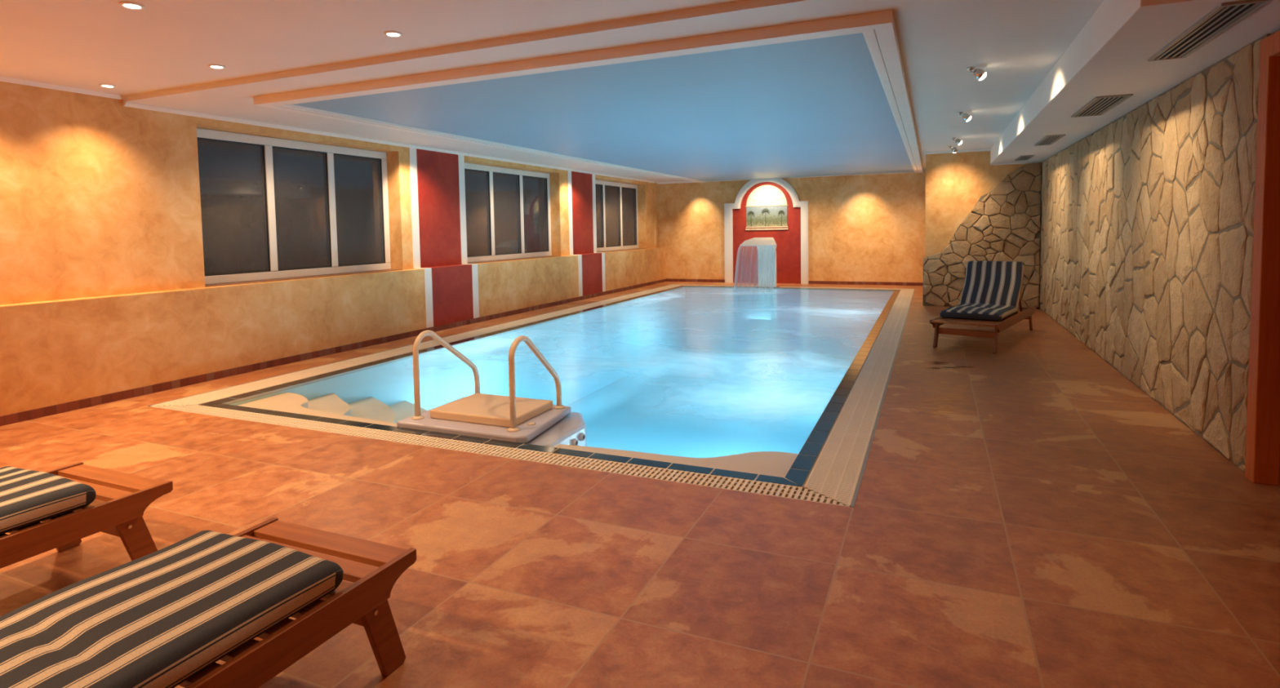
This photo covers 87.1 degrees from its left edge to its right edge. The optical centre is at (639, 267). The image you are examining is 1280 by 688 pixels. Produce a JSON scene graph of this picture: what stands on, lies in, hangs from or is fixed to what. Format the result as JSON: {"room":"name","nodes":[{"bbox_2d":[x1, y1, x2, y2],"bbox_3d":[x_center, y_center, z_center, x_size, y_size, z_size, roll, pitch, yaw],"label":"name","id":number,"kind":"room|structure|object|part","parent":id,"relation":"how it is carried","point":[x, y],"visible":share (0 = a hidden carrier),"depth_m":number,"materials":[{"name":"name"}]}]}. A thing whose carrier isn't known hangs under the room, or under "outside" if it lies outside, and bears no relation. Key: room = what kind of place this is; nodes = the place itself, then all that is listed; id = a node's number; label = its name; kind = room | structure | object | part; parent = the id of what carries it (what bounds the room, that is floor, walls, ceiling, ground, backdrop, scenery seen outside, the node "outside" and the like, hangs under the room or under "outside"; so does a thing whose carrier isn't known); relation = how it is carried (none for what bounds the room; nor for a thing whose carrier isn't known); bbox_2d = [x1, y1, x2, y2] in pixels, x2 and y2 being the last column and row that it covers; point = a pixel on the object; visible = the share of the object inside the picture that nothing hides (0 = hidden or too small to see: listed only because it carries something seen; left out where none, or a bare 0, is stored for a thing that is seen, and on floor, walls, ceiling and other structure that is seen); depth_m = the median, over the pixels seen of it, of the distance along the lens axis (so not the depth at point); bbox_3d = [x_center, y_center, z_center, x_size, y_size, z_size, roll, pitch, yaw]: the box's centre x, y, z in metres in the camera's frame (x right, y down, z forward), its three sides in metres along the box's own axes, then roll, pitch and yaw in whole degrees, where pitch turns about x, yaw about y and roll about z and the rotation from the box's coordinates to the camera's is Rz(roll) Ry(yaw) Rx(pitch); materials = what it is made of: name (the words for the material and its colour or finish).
{"room":"indoor swimming pool","nodes":[
{"label":"indoor swimming pool","id":0,"kind":"room"},
{"bbox_2d":[0,80,658,305],"bbox_3d":[-3.381,-0.859,8.121,0.485,1.832,18.270,0,4,24],"label":"wall","id":1,"kind":"structure","parent":0,"point":[100,196],"depth_m":5.50,"materials":[{"name":"paint"}]},
{"bbox_2d":[0,75,124,99],"bbox_3d":[-5.543,-1.205,2.591,0.030,0.030,6.465,0,4,24],"label":"trim","id":2,"kind":"structure","parent":1,"relation":"attached to","point":[6,79],"depth_m":5.14,"materials":[{"name":"white paint"}]},
{"bbox_2d":[196,128,403,287],"bbox_3d":[-3.623,-0.636,7.359,0.254,1.483,2.517,0,4,24],"label":"window","id":3,"kind":"structure","parent":1,"relation":"in","point":[272,209],"depth_m":7.25,"materials":[{"name":"glass"}]},
{"bbox_3d":[-4.038,-0.588,6.655,0.006,1.307,0.740,0,4,24],"label":"pane","id":4,"kind":"part","parent":3,"relation":"part of","materials":[{"name":"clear glass"}]},
{"bbox_3d":[-3.718,-0.636,7.392,0.006,1.307,0.697,0,4,24],"label":"pane","id":5,"kind":"part","parent":3,"relation":"part of","materials":[{"name":"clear glass"}]},
{"bbox_3d":[-3.583,0.101,7.389,0.194,0.006,2.517,0,4,24],"label":"sill","id":6,"kind":"part","parent":3,"relation":"part of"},
{"bbox_3d":[-3.397,-0.684,8.128,0.006,1.307,0.740,0,4,24],"label":"pane","id":7,"kind":"part","parent":3,"relation":"part of","materials":[{"name":"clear glass"}]},
{"bbox_2d":[123,101,658,183],"bbox_3d":[-1.895,-1.701,10.951,0.040,0.035,11.805,0,4,24],"label":"trim","id":8,"kind":"structure","parent":1,"relation":"attached to","point":[126,104],"depth_m":7.40,"materials":[{"name":"white paint"}]},
{"bbox_2d":[408,147,420,268],"bbox_3d":[-2.904,-0.769,8.687,0.010,1.559,0.125,0,4,24],"label":"trim","id":9,"kind":"structure","parent":1,"relation":"attached to","point":[412,152],"depth_m":8.68,"materials":[{"name":"white paint"}]},
{"bbox_2d":[416,148,461,267],"bbox_3d":[-2.715,-0.795,9.130,0.004,1.565,0.840,0,4,24],"label":"wall panel","id":10,"kind":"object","parent":1,"relation":"attached to","point":[437,172],"depth_m":9.10,"materials":[{"name":"red paint"}]},
{"bbox_2d":[457,154,467,264],"bbox_3d":[-2.519,-0.827,9.570,0.010,1.559,0.125,0,4,24],"label":"trim","id":11,"kind":"structure","parent":1,"relation":"attached to","point":[460,157],"depth_m":9.56,"materials":[{"name":"white paint"}]},
{"bbox_2d":[464,162,560,263],"bbox_3d":[-2.082,-0.867,10.896,0.254,1.483,2.677,0,4,24],"label":"window","id":12,"kind":"structure","parent":1,"relation":"in","point":[508,215],"depth_m":10.93,"materials":[{"name":"glass"}]},
{"bbox_3d":[-2.519,-0.816,10.143,0.006,1.307,0.794,0,4,24],"label":"pane","id":13,"kind":"part","parent":12,"relation":"part of","materials":[{"name":"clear glass"}]},
{"bbox_3d":[-2.176,-0.867,10.929,0.006,1.307,0.751,0,4,24],"label":"pane","id":14,"kind":"part","parent":12,"relation":"part of","materials":[{"name":"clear glass"}]},
{"bbox_3d":[-2.042,-0.130,10.926,0.194,0.006,2.677,0,4,24],"label":"sill","id":15,"kind":"part","parent":12,"relation":"part of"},
{"bbox_3d":[-1.834,-0.918,11.714,0.006,1.307,0.794,0,4,24],"label":"pane","id":16,"kind":"part","parent":12,"relation":"part of","materials":[{"name":"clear glass"}]},
{"bbox_2d":[567,170,573,254],"bbox_3d":[-1.281,-1.012,12.412,0.010,1.559,0.125,0,4,24],"label":"trim","id":17,"kind":"structure","parent":1,"relation":"attached to","point":[569,172],"depth_m":12.40,"materials":[{"name":"white paint"}]},
{"bbox_2d":[571,171,593,254],"bbox_3d":[-1.094,-1.038,12.850,0.004,1.565,0.830,0,4,24],"label":"trim","id":18,"kind":"structure","parent":1,"relation":"attached to","point":[581,183],"depth_m":12.84,"materials":[{"name":"red paint"}]},
{"bbox_2d":[591,173,596,253],"bbox_3d":[-0.900,-1.069,13.285,0.010,1.559,0.125,0,4,24],"label":"trim","id":19,"kind":"structure","parent":1,"relation":"attached to","point":[593,175],"depth_m":13.28,"materials":[{"name":"white paint"}]},
{"bbox_2d":[595,179,646,253],"bbox_3d":[-0.518,-1.101,14.485,0.254,1.483,2.682,0,4,24],"label":"window","id":20,"kind":"structure","parent":1,"relation":"in","point":[616,203],"depth_m":14.75,"materials":[{"name":"glass"}]},
{"bbox_3d":[-0.955,-1.050,13.731,0.006,1.307,0.795,0,4,24],"label":"pane","id":21,"kind":"part","parent":20,"relation":"part of","materials":[{"name":"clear glass"}]},
{"bbox_3d":[-0.612,-1.101,14.518,0.006,1.307,0.752,0,4,24],"label":"pane","id":22,"kind":"part","parent":20,"relation":"part of","materials":[{"name":"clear glass"}]},
{"bbox_3d":[-0.477,-0.364,14.516,0.194,0.006,2.682,0,4,24],"label":"sill","id":23,"kind":"part","parent":20,"relation":"part of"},
{"bbox_3d":[-0.270,-1.153,15.305,0.006,1.307,0.795,0,4,24],"label":"pane","id":24,"kind":"part","parent":20,"relation":"part of","materials":[{"name":"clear glass"}]},
{"bbox_2d":[0,247,666,416],"bbox_3d":[-3.293,0.470,8.170,0.628,0.831,18.270,0,4,24],"label":"wall","id":25,"kind":"structure","parent":0,"point":[52,353],"depth_m":6.15,"materials":[{"name":"paint"}]},
{"bbox_2d":[0,278,666,426],"bbox_3d":[-2.994,0.854,8.064,0.010,0.068,18.270,0,4,24],"label":"baseboard","id":26,"kind":"structure","parent":25,"relation":"attached to","point":[18,417],"depth_m":6.35,"materials":[{"name":"tile"}]},
{"bbox_2d":[424,267,433,328],"bbox_3d":[-2.721,0.393,8.683,0.010,0.767,0.125,0,4,24],"label":"trim","id":27,"kind":"structure","parent":25,"relation":"attached to","point":[428,272],"depth_m":8.68,"materials":[{"name":"white paint"}]},
{"bbox_2d":[428,264,471,268],"bbox_3d":[-2.619,-0.015,9.139,0.182,0.004,0.840,0,4,24],"label":"trim","id":28,"kind":"structure","parent":25,"relation":"on","point":[456,264],"depth_m":9.10,"materials":[{"name":"red paint"}]},
{"bbox_2d":[431,264,473,327],"bbox_3d":[-2.531,0.402,9.128,0.004,0.831,0.840,0,4,24],"label":"trim","id":29,"kind":"structure","parent":25,"relation":"attached to","point":[451,286],"depth_m":9.10,"materials":[{"name":"red paint"}]},
{"bbox_2d":[471,263,479,318],"bbox_3d":[-2.336,0.335,9.566,0.010,0.767,0.125,0,4,24],"label":"trim","id":30,"kind":"structure","parent":25,"relation":"attached to","point":[474,267],"depth_m":9.56,"materials":[{"name":"white paint"}]},
{"bbox_2d":[577,254,582,296],"bbox_3d":[-1.098,0.150,12.408,0.010,0.767,0.125,0,4,24],"label":"trim","id":31,"kind":"structure","parent":25,"relation":"attached to","point":[580,256],"depth_m":12.39,"materials":[{"name":"white paint"}]},
{"bbox_2d":[582,253,602,296],"bbox_3d":[-0.910,0.159,12.848,0.004,0.831,0.830,0,4,24],"label":"trim","id":32,"kind":"structure","parent":25,"relation":"attached to","point":[592,268],"depth_m":12.84,"materials":[{"name":"red paint"}]},
{"bbox_2d":[601,253,605,292],"bbox_3d":[-0.717,0.093,13.281,0.010,0.767,0.125,0,4,24],"label":"trim","id":33,"kind":"structure","parent":25,"relation":"attached to","point":[602,254],"depth_m":13.27,"materials":[{"name":"white paint"}]},
{"bbox_2d":[0,0,1103,182],"bbox_3d":[0.212,-1.623,6.533,8.350,0.247,18.320,0,4,24],"label":"ceiling","id":34,"kind":"structure","parent":0,"point":[160,54],"depth_m":4.06,"materials":[{"name":"white paint"}]},
{"bbox_2d":[98,84,115,87],"bbox_3d":[-4.069,-1.389,5.147,0.104,0.008,0.104,0,4,24],"label":"recessed light","id":35,"kind":"object","parent":34,"relation":"in","point":[100,85],"visible":1,"depth_m":5.14,"materials":[{"name":"white paint"}]},
{"bbox_2d":[119,1,145,9],"bbox_3d":[-2.545,-1.312,3.375,0.104,0.008,0.104,0,4,24],"label":"recessed light","id":36,"kind":"object","parent":34,"relation":"in","point":[131,5],"visible":1,"depth_m":3.36,"materials":[{"name":"white paint"}]},
{"bbox_2d":[208,64,225,68],"bbox_3d":[-2.903,-1.378,4.621,0.104,0.008,0.104,0,4,24],"label":"recessed light","id":37,"kind":"object","parent":34,"relation":"in","point":[214,66],"visible":1,"depth_m":4.60,"materials":[{"name":"white paint"}]},
{"bbox_2d":[383,31,402,36],"bbox_3d":[-1.440,-1.363,3.933,0.104,0.008,0.104,0,4,24],"label":"recessed light","id":38,"kind":"object","parent":34,"relation":"in","point":[391,33],"visible":1,"depth_m":3.92,"materials":[{"name":"white paint"}]},
{"bbox_2d":[253,9,923,182],"bbox_3d":[1.368,-1.669,9.696,4.845,0.065,11.404,0,4,24],"label":"trim","id":39,"kind":"structure","parent":34,"relation":"attached to","point":[878,29],"depth_m":4.49,"materials":[{"name":"white paint"}]},
{"bbox_2d":[947,146,957,152],"bbox_3d":[4.539,-1.711,9.773,0.126,0.098,0.081,0,4,24],"label":"spotlight","id":40,"kind":"object","parent":34,"relation":"attached to","point":[954,149],"visible":1,"depth_m":9.74,"materials":[{"name":"metal"}]},
{"bbox_2d":[951,137,962,145],"bbox_3d":[4.140,-1.649,8.803,0.131,0.097,0.076,0,4,24],"label":"spotlight","id":41,"kind":"object","parent":34,"relation":"attached to","point":[958,141],"visible":1,"depth_m":8.77,"materials":[{"name":"metal"}]},
{"bbox_2d":[956,111,971,121],"bbox_3d":[3.262,-1.517,6.777,0.131,0.097,0.076,0,4,24],"label":"spotlight","id":42,"kind":"object","parent":34,"relation":"attached to","point":[966,117],"visible":1,"depth_m":6.75,"materials":[{"name":"metal"}]},
{"bbox_2d":[966,66,986,79],"bbox_3d":[2.412,-1.390,4.830,0.131,0.097,0.076,0,4,24],"label":"spotlight","id":43,"kind":"object","parent":34,"relation":"attached to","point":[980,74],"visible":1,"depth_m":4.80,"materials":[{"name":"metal"}]},
{"bbox_3d":[2.377,-1.430,4.841,0.056,0.016,0.056,0,4,24],"label":"ceiling plate","id":44,"kind":"part","parent":43,"relation":"part of","materials":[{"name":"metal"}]},
{"bbox_2d":[990,0,1279,164],"bbox_3d":[4.045,-1.439,6.351,0.760,0.229,8.092,0,4,24],"label":"ceiling soffit","id":45,"kind":"object","parent":34,"relation":"attached to","point":[1110,54],"visible":0.8,"depth_m":3.96,"materials":[{"name":"white paint"}]},
{"bbox_2d":[1014,155,1034,160],"bbox_3d":[5.291,-1.509,9.272,0.160,0.012,0.670,0,4,24],"label":"air vent","id":46,"kind":"object","parent":45,"relation":"attached to","point":[1023,157],"visible":1,"depth_m":9.23,"materials":[{"name":"metal"}]},
{"bbox_2d":[1034,133,1065,146],"bbox_3d":[4.444,-1.381,7.316,0.170,0.012,0.900,0,4,24],"label":"air vent","id":47,"kind":"object","parent":45,"relation":"attached to","point":[1047,140],"visible":1,"depth_m":7.25,"materials":[{"name":"metal"}]},
{"bbox_2d":[1071,93,1133,117],"bbox_3d":[3.554,-1.244,5.211,0.220,0.012,0.960,0,4,24],"label":"air vent","id":48,"kind":"object","parent":45,"relation":"attached to","point":[1099,105],"visible":1,"depth_m":5.14,"materials":[{"name":"metal"}]},
{"bbox_2d":[1147,0,1272,61],"bbox_3d":[2.680,-1.114,3.218,0.170,0.012,1.040,0,4,24],"label":"air vent","id":49,"kind":"object","parent":45,"relation":"attached to","point":[1225,15],"visible":1,"depth_m":3.11,"materials":[{"name":"metal"}]},
{"bbox_2d":[231,303,884,457],"bbox_3d":[0.891,1.491,9.304,4.570,1.420,10.900,0,4,24],"label":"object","id":50,"kind":"object","parent":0,"point":[633,410],"visible":0.25,"depth_m":10.39,"materials":[{"name":"blue liquid"}]},
{"bbox_2d":[237,392,426,426],"bbox_3d":[-2.050,1.701,5.830,1.748,1.298,1.968,0,4,24],"label":"steps","id":51,"kind":"structure","parent":50,"relation":"on","point":[371,410],"depth_m":5.75,"materials":[{"name":"beige tile"}]},
{"bbox_2d":[396,396,586,447],"bbox_3d":[-0.938,1.700,4.740,1.142,1.388,0.856,0,4,24],"label":"platform","id":52,"kind":"object","parent":50,"relation":"in","point":[552,428],"visible":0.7,"depth_m":4.44,"materials":[{"name":"white plastic"}]},
{"bbox_2d":[411,329,479,419],"bbox_3d":[-1.393,0.718,4.894,0.084,0.589,0.744,0,4,24],"label":"pool handrail","id":53,"kind":"object","parent":52,"relation":"on","point":[416,344],"visible":0.87,"depth_m":4.61,"materials":[{"name":"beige metal"}]},
{"bbox_2d":[430,393,552,427],"bbox_3d":[-1.027,0.989,4.700,0.670,0.058,0.515,0,4,24],"label":"board","id":54,"kind":"object","parent":52,"relation":"on","point":[476,408],"visible":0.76,"depth_m":4.59,"materials":[{"name":"beige plastic"}]},
{"bbox_2d":[506,335,564,431],"bbox_3d":[-0.697,0.726,4.539,0.084,0.589,0.659,0,4,24],"label":"pool handrail","id":55,"kind":"object","parent":52,"relation":"on","point":[513,428],"visible":1,"depth_m":4.29,"materials":[{"name":"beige metal"}]},
{"bbox_2d":[204,286,900,487],"bbox_3d":[0.876,0.768,9.282,4.610,0.026,10.925,0,4,24],"label":"pool edge","id":56,"kind":"object","parent":50,"relation":"on","point":[265,393],"visible":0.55,"depth_m":6.34,"materials":[{"name":"tile"}]},
{"bbox_2d":[423,286,893,417],"bbox_3d":[0.890,1.433,9.300,4.368,1.334,10.698,0,4,24],"label":"pool water","id":57,"kind":"object","parent":50,"relation":"in","point":[783,399],"visible":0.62,"depth_m":6.97,"materials":[{"name":"blue liquid"}]},
{"bbox_2d":[733,246,776,293],"bbox_3d":[2.348,0.032,13.666,0.800,0.905,0.440,0,4,24],"label":"sheet","id":58,"kind":"object","parent":57,"relation":"on","point":[740,247],"visible":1,"depth_m":13.66,"materials":[{"name":"liquid"}]},
{"bbox_2d":[553,444,798,478],"bbox_3d":[0.276,1.752,4.253,1.458,1.298,0.930,0,4,24],"label":"steps","id":59,"kind":"structure","parent":50,"relation":"on","point":[775,464],"depth_m":3.91,"materials":[{"name":"beige tile"}]},
{"bbox_2d":[294,32,914,181],"bbox_3d":[1.400,-1.687,9.771,4.515,0.038,11.239,0,4,24],"label":"ceiling","id":60,"kind":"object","parent":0,"point":[816,107],"visible":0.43,"depth_m":6.21,"materials":[{"name":"paint"}]},
{"bbox_2d":[0,281,1279,687],"bbox_3d":[0.286,0.968,6.752,8.350,0.120,18.470,0,4,24],"label":"floor","id":61,"kind":"structure","parent":0,"point":[1024,514],"depth_m":2.78,"materials":[{"name":"brown tile"}]},
{"bbox_2d":[0,462,173,568],"bbox_3d":[-2.514,1.021,1.873,0.620,0.431,1.980,0,4,24],"label":"sun lounger","id":62,"kind":"object","parent":61,"relation":"on","point":[64,499],"visible":0.95,"depth_m":2.40,"materials":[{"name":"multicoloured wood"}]},
{"bbox_2d":[0,466,96,535],"bbox_3d":[-2.551,0.859,1.785,0.585,0.095,1.662,0,4,24],"label":"cushion","id":63,"kind":"object","parent":62,"relation":"on","point":[28,498],"depth_m":2.34,"materials":[{"name":"fabric"}]},
{"bbox_3d":[-2.421,1.028,2.778,0.023,0.310,0.178,0,4,24],"label":"leg","id":64,"kind":"part","parent":62,"relation":"part of","materials":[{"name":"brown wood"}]},
{"bbox_3d":[-2.789,0.942,1.988,0.022,0.095,1.980,0,4,24],"label":"rail","id":65,"kind":"part","parent":62,"relation":"part of","materials":[{"name":"brown wood"}]},
{"bbox_3d":[-1.915,1.032,2.559,0.023,0.310,0.178,0,4,24],"label":"leg","id":66,"kind":"part","parent":62,"relation":"part of","materials":[{"name":"brown wood"}]},
{"bbox_2d":[0,517,416,687],"bbox_3d":[-1.356,1.036,1.274,0.620,0.431,1.980,0,4,24],"label":"sun lounger","id":67,"kind":"object","parent":61,"relation":"on","point":[163,618],"visible":1,"depth_m":1.64,"materials":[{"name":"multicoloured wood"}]},
{"bbox_3d":[-1.631,0.957,1.389,0.022,0.095,1.980,0,4,24],"label":"rail","id":68,"kind":"part","parent":67,"relation":"part of","materials":[{"name":"brown wood"}]},
{"bbox_3d":[-1.083,0.961,1.150,0.022,0.095,1.980,0,4,24],"label":"rail","id":69,"kind":"part","parent":67,"relation":"part of","materials":[{"name":"brown wood"}]},
{"bbox_3d":[-0.757,1.047,1.959,0.023,0.310,0.178,0,4,24],"label":"leg","id":70,"kind":"part","parent":67,"relation":"part of","materials":[{"name":"brown wood"}]},
{"bbox_2d":[146,284,671,406],"bbox_3d":[-1.521,0.743,10.374,0.010,0.032,11.355,0,4,24],"label":"trim","id":71,"kind":"structure","parent":61,"relation":"on","point":[671,284],"depth_m":6.87,"materials":[{"name":"tile"}]},
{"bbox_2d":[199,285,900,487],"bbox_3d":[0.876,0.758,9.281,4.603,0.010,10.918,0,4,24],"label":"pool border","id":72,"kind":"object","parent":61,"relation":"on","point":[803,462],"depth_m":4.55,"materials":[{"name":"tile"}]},
{"bbox_2d":[739,237,779,288],"bbox_3d":[2.567,-0.095,14.167,0.776,1.069,0.713,0,4,24],"label":"spout","id":73,"kind":"object","parent":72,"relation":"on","point":[765,246],"visible":0.96,"depth_m":14.31,"materials":[{"name":"white paint"}]},
{"bbox_2d":[850,288,915,507],"bbox_3d":[3.243,0.781,8.301,0.014,0.032,11.355,0,4,24],"label":"trim","id":74,"kind":"structure","parent":61,"relation":"attached to","point":[853,503],"depth_m":4.27,"materials":[{"name":"metal"}]},
{"bbox_2d":[929,261,1035,353],"bbox_3d":[3.894,0.372,7.561,0.636,0.852,1.980,2,4,40],"label":"sun lounger","id":75,"kind":"object","parent":61,"relation":"on","point":[991,296],"visible":1,"depth_m":7.53,"materials":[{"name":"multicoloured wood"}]},
{"bbox_3d":[3.126,0.705,7.098,0.023,0.268,0.178,2,4,40],"label":"leg","id":76,"kind":"part","parent":75,"relation":"part of","materials":[{"name":"brown wood"}]},
{"bbox_3d":[3.662,0.540,7.768,0.022,0.095,1.980,2,4,40],"label":"rail","id":77,"kind":"part","parent":75,"relation":"part of","materials":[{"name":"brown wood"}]},
{"bbox_2d":[939,261,1024,321],"bbox_3d":[3.791,0.234,7.433,0.601,0.558,1.178,2,4,40],"label":"cushion","id":78,"kind":"object","parent":75,"relation":"on","point":[992,290],"depth_m":7.60,"materials":[{"name":"fabric"}]},
{"bbox_3d":[3.560,0.718,6.734,0.023,0.268,0.178,2,4,40],"label":"leg","id":79,"kind":"part","parent":75,"relation":"part of","materials":[{"name":"brown wood"}]},
{"bbox_3d":[4.132,0.555,7.373,0.022,0.095,1.980,2,4,40],"label":"rail","id":80,"kind":"part","parent":75,"relation":"part of","materials":[{"name":"brown wood"}]},
{"bbox_3d":[4.288,0.262,7.603,0.022,0.515,0.362,2,4,40],"label":"backrest rail","id":81,"kind":"part","parent":75,"relation":"part of","materials":[{"name":"brown wood"}]},
{"bbox_3d":[4.670,0.623,8.054,0.023,0.268,0.173,2,4,40],"label":"leg","id":82,"kind":"part","parent":75,"relation":"part of","materials":[{"name":"brown wood"}]},
{"bbox_3d":[0.863,0.816,9.340,5.200,0.045,11.355,0,4,24],"label":"gutter","id":83,"kind":"object","parent":61,"relation":"in","visible":0},
{"bbox_2d":[150,284,679,406],"bbox_3d":[-1.374,0.742,10.308,0.324,0.025,11.322,0,4,24],"label":"overflow grating","id":84,"kind":"object","parent":83,"relation":"on","point":[206,397],"visible":0.84,"depth_m":6.87,"materials":[{"name":"beige plastic"}]},
{"bbox_2d":[151,404,849,506],"bbox_3d":[-1.368,1.094,4.215,5.164,0.024,0.164,0,4,24],"label":"overflow grating","id":85,"kind":"object","parent":83,"relation":"on","point":[788,491],"visible":0.73,"depth_m":3.88,"materials":[{"name":"beige plastic"}]},
{"bbox_2d":[673,284,906,289],"bbox_3d":[3.079,0.429,14.412,5.157,0.024,0.250,0,4,24],"label":"overflow grating","id":86,"kind":"object","parent":83,"relation":"on","point":[673,284],"visible":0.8,"depth_m":14.17,"materials":[{"name":"beige plastic"}]},
{"bbox_2d":[803,288,914,506],"bbox_3d":[3.123,0.778,8.351,0.242,0.025,11.318,0,4,24],"label":"overflow grating","id":87,"kind":"object","parent":83,"relation":"on","point":[835,474],"visible":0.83,"depth_m":4.42,"materials":[{"name":"beige plastic"}]},
{"bbox_2d":[657,172,925,282],"bbox_3d":[3.935,-0.908,15.049,8.373,2.783,0.250,0,4,24],"label":"wall","id":88,"kind":"structure","parent":0,"point":[862,228],"depth_m":14.76,"materials":[{"name":"paint"}]},
{"bbox_2d":[732,182,800,284],"bbox_3d":[2.884,-0.797,15.371,1.570,2.320,0.011,0,4,24],"label":"wall panel","id":89,"kind":"object","parent":88,"relation":"attached to","point":[788,242],"depth_m":15.30,"materials":[{"name":"red paint"}]},
{"bbox_2d":[724,177,808,284],"bbox_3d":[2.857,-0.860,15.345,1.920,2.449,0.071,0,4,24],"label":"arch surround","id":90,"kind":"object","parent":88,"relation":"attached to","point":[728,211],"visible":0.91,"depth_m":15.29,"materials":[{"name":"white paint"}]},
{"bbox_2d":[745,185,788,230],"bbox_3d":[2.877,-1.365,15.319,0.980,1.020,0.022,0,4,24],"label":"window","id":91,"kind":"structure","parent":88,"relation":"in","point":[766,206],"depth_m":15.32,"materials":[{"name":"glass"}]},
{"bbox_2d":[746,185,786,205],"bbox_3d":[2.875,-1.642,15.308,0.930,0.465,0.010,0,4,24],"label":"fan light","id":92,"kind":"object","parent":91,"relation":"on","point":[763,195],"depth_m":15.30,"materials":[{"name":"white glass"}]},
{"bbox_3d":[2.885,-0.896,15.346,0.980,0.080,0.022,0,4,24],"label":"painted sill","id":93,"kind":"part","parent":91,"relation":"part of","materials":[{"name":"beige paint"}]},
{"bbox_3d":[2.883,-1.166,15.336,0.940,0.460,0.010,0,4,24],"label":"landscape panel","id":94,"kind":"part","parent":91,"relation":"part of","materials":[{"name":"green paint"}]},
{"bbox_2d":[657,169,925,184],"bbox_3d":[3.191,-2.025,15.136,6.022,0.045,0.050,0,4,24],"label":"trim","id":95,"kind":"structure","parent":88,"relation":"attached to","point":[924,171],"depth_m":15.63,"materials":[{"name":"white paint"}]},
{"bbox_2d":[666,278,923,285],"bbox_3d":[3.321,0.330,15.255,5.844,0.068,0.010,0,4,24],"label":"baseboard","id":96,"kind":"structure","parent":88,"relation":"attached to","point":[668,279],"depth_m":14.78,"materials":[{"name":"tile"}]},
{"bbox_2d":[924,151,1034,257],"bbox_3d":[6.112,-0.776,11.944,1.901,2.563,3.713,0,4,24],"label":"wall","id":97,"kind":"structure","parent":0,"point":[955,182],"depth_m":10.44,"materials":[{"name":"paint"}]},
{"bbox_2d":[925,148,990,154],"bbox_3d":[4.889,-1.786,10.366,0.902,0.030,0.030,0,4,24],"label":"trim","id":98,"kind":"structure","parent":97,"relation":"attached to","point":[984,149],"depth_m":10.35,"materials":[{"name":"white paint"}]},
{"bbox_2d":[923,162,1041,308],"bbox_3d":[5.192,-0.472,10.281,1.595,2.174,0.061,0,4,24],"label":"wall","id":99,"kind":"structure","parent":0,"point":[1023,181],"depth_m":10.16,"materials":[{"name":"brown stone"}]},
{"bbox_2d":[990,161,1042,165],"bbox_3d":[5.628,-1.556,10.064,0.700,0.020,0.020,0,4,24],"label":"trim","id":100,"kind":"structure","parent":99,"relation":"attached to","point":[1029,162],"depth_m":10.06,"materials":[{"name":"white paint"}]},
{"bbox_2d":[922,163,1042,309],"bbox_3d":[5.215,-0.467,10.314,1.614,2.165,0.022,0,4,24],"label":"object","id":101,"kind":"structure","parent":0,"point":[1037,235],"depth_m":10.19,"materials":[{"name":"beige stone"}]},
{"bbox_2d":[1040,33,1270,472],"bbox_3d":[4.500,-0.255,6.659,0.033,2.187,7.307,0,4,24],"label":"wall","id":102,"kind":"structure","parent":0,"point":[1220,208],"depth_m":4.50,"materials":[{"name":"stone"}]},
{"bbox_3d":[1.780,-0.007,-0.077,0.240,2.563,7.280,0,4,24],"label":"wall","id":103,"kind":"structure","parent":0,"visible":0},
{"bbox_2d":[1244,30,1279,486],"bbox_3d":[2.833,0.015,2.712,0.135,2.160,1.300,0,4,24],"label":"door frame","id":104,"kind":"structure","parent":103,"relation":"in","point":[1262,466],"depth_m":3.25,"materials":[{"name":"orange wood"}]}
]}

